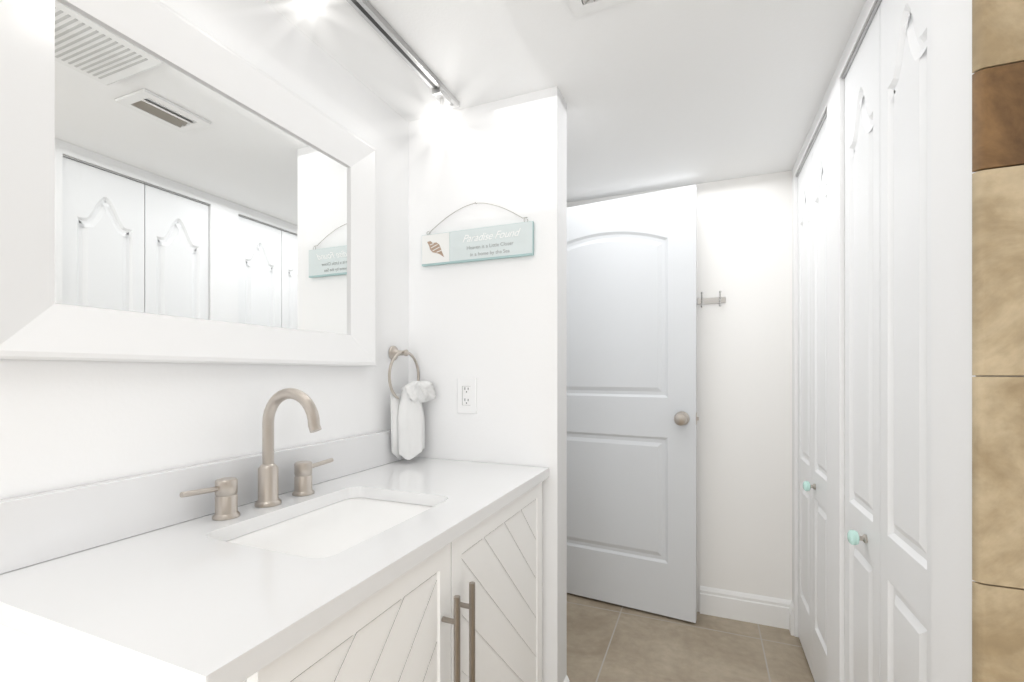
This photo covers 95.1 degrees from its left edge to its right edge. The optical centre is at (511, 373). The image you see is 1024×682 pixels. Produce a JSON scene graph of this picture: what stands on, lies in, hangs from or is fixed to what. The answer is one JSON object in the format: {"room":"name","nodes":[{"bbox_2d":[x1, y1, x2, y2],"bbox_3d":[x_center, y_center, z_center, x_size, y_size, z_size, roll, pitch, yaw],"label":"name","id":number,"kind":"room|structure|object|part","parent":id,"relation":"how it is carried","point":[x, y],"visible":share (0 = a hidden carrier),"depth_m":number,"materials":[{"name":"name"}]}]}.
{"room":"bathroom","nodes":[
{"label":"bathroom","id":0,"kind":"room"},
{"bbox_2d":[0,0,408,499],"bbox_3d":[-0.822,0.120,0.818,0.120,2.096,4.289,0,0,22],"label":"wall","id":1,"kind":"structure","parent":0,"point":[64,424],"depth_m":1.08,"materials":[{"name":"white paint"}]},
{"bbox_2d":[0,0,375,366],"bbox_3d":[-0.618,-0.370,1.095,0.043,0.696,0.886,0,0,22],"label":"mirror","id":2,"kind":"object","parent":1,"relation":"attached to","point":[175,187],"visible":1,"depth_m":0.94,"materials":[{"name":"white"}]},
{"bbox_2d":[388,346,435,459],"bbox_3d":[-0.349,0.099,1.619,0.144,0.392,0.181,0,0,22],"label":"towel ring","id":3,"kind":"object","parent":1,"relation":"attached to","point":[407,428],"visible":1,"depth_m":1.58,"materials":[{"name":"white fabric"}]},
{"bbox_2d":[390,380,435,459],"bbox_3d":[-0.330,0.161,1.623,0.112,0.269,0.159,0,0,22],"label":"towel","id":4,"kind":"object","parent":3,"relation":"hanging from","point":[407,413],"depth_m":1.58,"materials":[{"name":"white fabric"}]},
{"bbox_2d":[409,86,566,681],"bbox_3d":[-0.097,0.120,1.672,0.572,2.096,0.110,0,0,22],"label":"wall","id":5,"kind":"structure","parent":0,"point":[497,328],"depth_m":1.59,"materials":[{"name":"white paint"}]},
{"bbox_2d":[457,378,476,413],"bbox_3d":[-0.158,0.078,1.634,0.075,0.126,0.006,0,0,22],"label":"outlet","id":6,"kind":"object","parent":5,"relation":"attached to","point":[466,395],"visible":1,"depth_m":1.63,"materials":[{"name":"white plastic"}]},
{"bbox_2d":[422,202,533,266],"bbox_3d":[-0.126,-0.489,1.615,0.425,0.203,0.017,0,0,22],"label":"sign","id":7,"kind":"object","parent":5,"relation":"attached to","point":[513,240],"visible":1,"depth_m":1.60,"materials":[{"name":"teal"}]},
{"bbox_2d":[265,0,864,202],"bbox_3d":[0.432,-0.978,0.292,3.600,0.100,5.069,0,0,22],"label":"ceiling","id":8,"kind":"structure","parent":0,"point":[660,94],"depth_m":1.43,"materials":[{"name":"paint"}]},
{"bbox_2d":[297,0,459,130],"bbox_3d":[-0.463,-0.860,0.955,0.054,0.135,1.415,0,0,22],"label":"track light","id":9,"kind":"object","parent":8,"relation":"attached to","point":[378,23],"visible":1,"depth_m":1.34,"materials":[{"name":"silver metal"}]},
{"bbox_3d":[-0.441,-0.819,1.008,0.054,0.054,0.054,0,0,22],"label":"bulb","id":10,"kind":"part","parent":9,"relation":"part of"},
{"bbox_3d":[-0.229,-0.819,1.524,0.054,0.054,0.054,0,0,22],"label":"bulb","id":11,"kind":"part","parent":9,"relation":"part of","materials":[{"name":"white glass"}]},
{"bbox_2d":[568,0,630,16],"bbox_3d":[0.192,-0.928,1.075,0.160,0.018,0.225,0,0,22],"label":"ceiling vent","id":12,"kind":"object","parent":8,"relation":"in","point":[580,7],"visible":1,"depth_m":1.17,"materials":[{"name":"white metal"}]},
{"bbox_2d":[567,171,791,611],"bbox_3d":[0.896,0.120,2.366,1.882,2.096,0.120,0,0,22],"label":"wall","id":13,"kind":"structure","parent":0,"point":[744,406],"depth_m":2.22,"materials":[{"name":"white paint"}]},
{"bbox_2d":[567,185,698,622],"bbox_3d":[0.449,0.141,2.369,0.922,2.030,0.193,0,0,22],"label":"hall door","id":14,"kind":"structure","parent":13,"relation":"in","point":[632,418],"depth_m":2.30,"materials":[{"name":"white paint"}]},
{"bbox_2d":[697,291,725,307],"bbox_3d":[0.955,-0.354,2.248,0.130,0.074,0.052,0,0,22],"label":"hook rail","id":15,"kind":"object","parent":13,"relation":"attached to","point":[702,300],"visible":0.96,"depth_m":2.26,"materials":[{"name":"silver metal"}]},
{"bbox_2d":[700,586,791,628],"bbox_3d":[1.097,1.103,2.211,0.392,0.130,0.014,0,0,22],"label":"baseboard","id":16,"kind":"structure","parent":13,"relation":"attached to","point":[752,608],"depth_m":2.21,"materials":[{"name":"white paint"}]},
{"bbox_2d":[567,593,814,681],"bbox_3d":[0.432,1.218,0.292,3.600,0.100,5.069,0,0,22],"label":"floor","id":17,"kind":"structure","parent":0,"point":[608,642],"depth_m":1.99,"materials":[{"name":"tile"}]},
{"bbox_2d":[0,388,548,681],"bbox_3d":[-0.332,0.601,1.094,0.570,1.135,1.132,0,0,22],"label":"bathroom vanity","id":18,"kind":"object","parent":17,"relation":"on","point":[371,557],"visible":1,"depth_m":0.82,"materials":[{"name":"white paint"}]},
{"bbox_2d":[179,388,333,520],"bbox_3d":[-0.509,0.169,1.068,0.185,0.272,0.398,0,0,22],"label":"faucet","id":19,"kind":"object","parent":18,"relation":"on","point":[268,505],"depth_m":1.07,"materials":[{"name":"silver metal"}]},
{"bbox_3d":[-0.217,0.678,0.749,0.018,0.674,0.444,0,0,22],"label":"door","id":20,"kind":"part","parent":18,"relation":"part of","materials":[{"name":"white paint"}]},
{"bbox_3d":[-0.107,0.583,0.943,0.039,0.300,0.077,0,0,22],"label":"handle","id":21,"kind":"part","parent":18,"relation":"part of","materials":[{"name":"silver metal"}]},
{"bbox_3d":[-0.022,0.678,1.223,0.018,0.674,0.573,0,0,22],"label":"door","id":22,"kind":"part","parent":18,"relation":"part of","materials":[{"name":"white paint"}]},
{"bbox_2d":[792,0,975,681],"bbox_3d":[1.035,0.120,1.386,0.120,2.096,1.587,0,0,22],"label":"wall","id":23,"kind":"structure","parent":0,"point":[951,340],"depth_m":0.80,"materials":[{"name":"white paint"}]},
{"bbox_2d":[789,601,793,635],"bbox_3d":[1.262,1.103,2.116,0.014,0.130,0.065,0,0,22],"label":"baseboard","id":24,"kind":"structure","parent":23,"relation":"attached to","point":[791,619],"depth_m":2.09,"materials":[{"name":"white paint"}]},
{"bbox_2d":[796,110,826,681],"bbox_3d":[1.150,0.140,1.802,0.073,2.033,0.586,0,0,22],"label":"bifold door","id":25,"kind":"structure","parent":23,"relation":"in","point":[811,175],"depth_m":1.78,"materials":[{"name":"white paint"}]},
{"bbox_2d":[842,0,930,681],"bbox_3d":[0.864,0.140,1.105,0.073,2.033,0.603,0,0,22],"label":"bifold door","id":26,"kind":"structure","parent":23,"relation":"in","point":[886,75],"depth_m":1.05,"materials":[{"name":"white paint"}]},
{"bbox_3d":[1.375,0.120,0.453,1.219,2.096,0.120,0,0,22],"label":"tiled wall","id":27,"kind":"structure","parent":0,"visible":0},
{"bbox_2d":[972,0,1023,681],"bbox_3d":[1.233,0.120,0.440,1.230,2.096,0.012,0,0,22],"label":"cladding","id":28,"kind":"object","parent":27,"relation":"attached to","point":[998,340],"visible":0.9,"depth_m":0.66,"materials":[{"name":"stone"}]}
]}

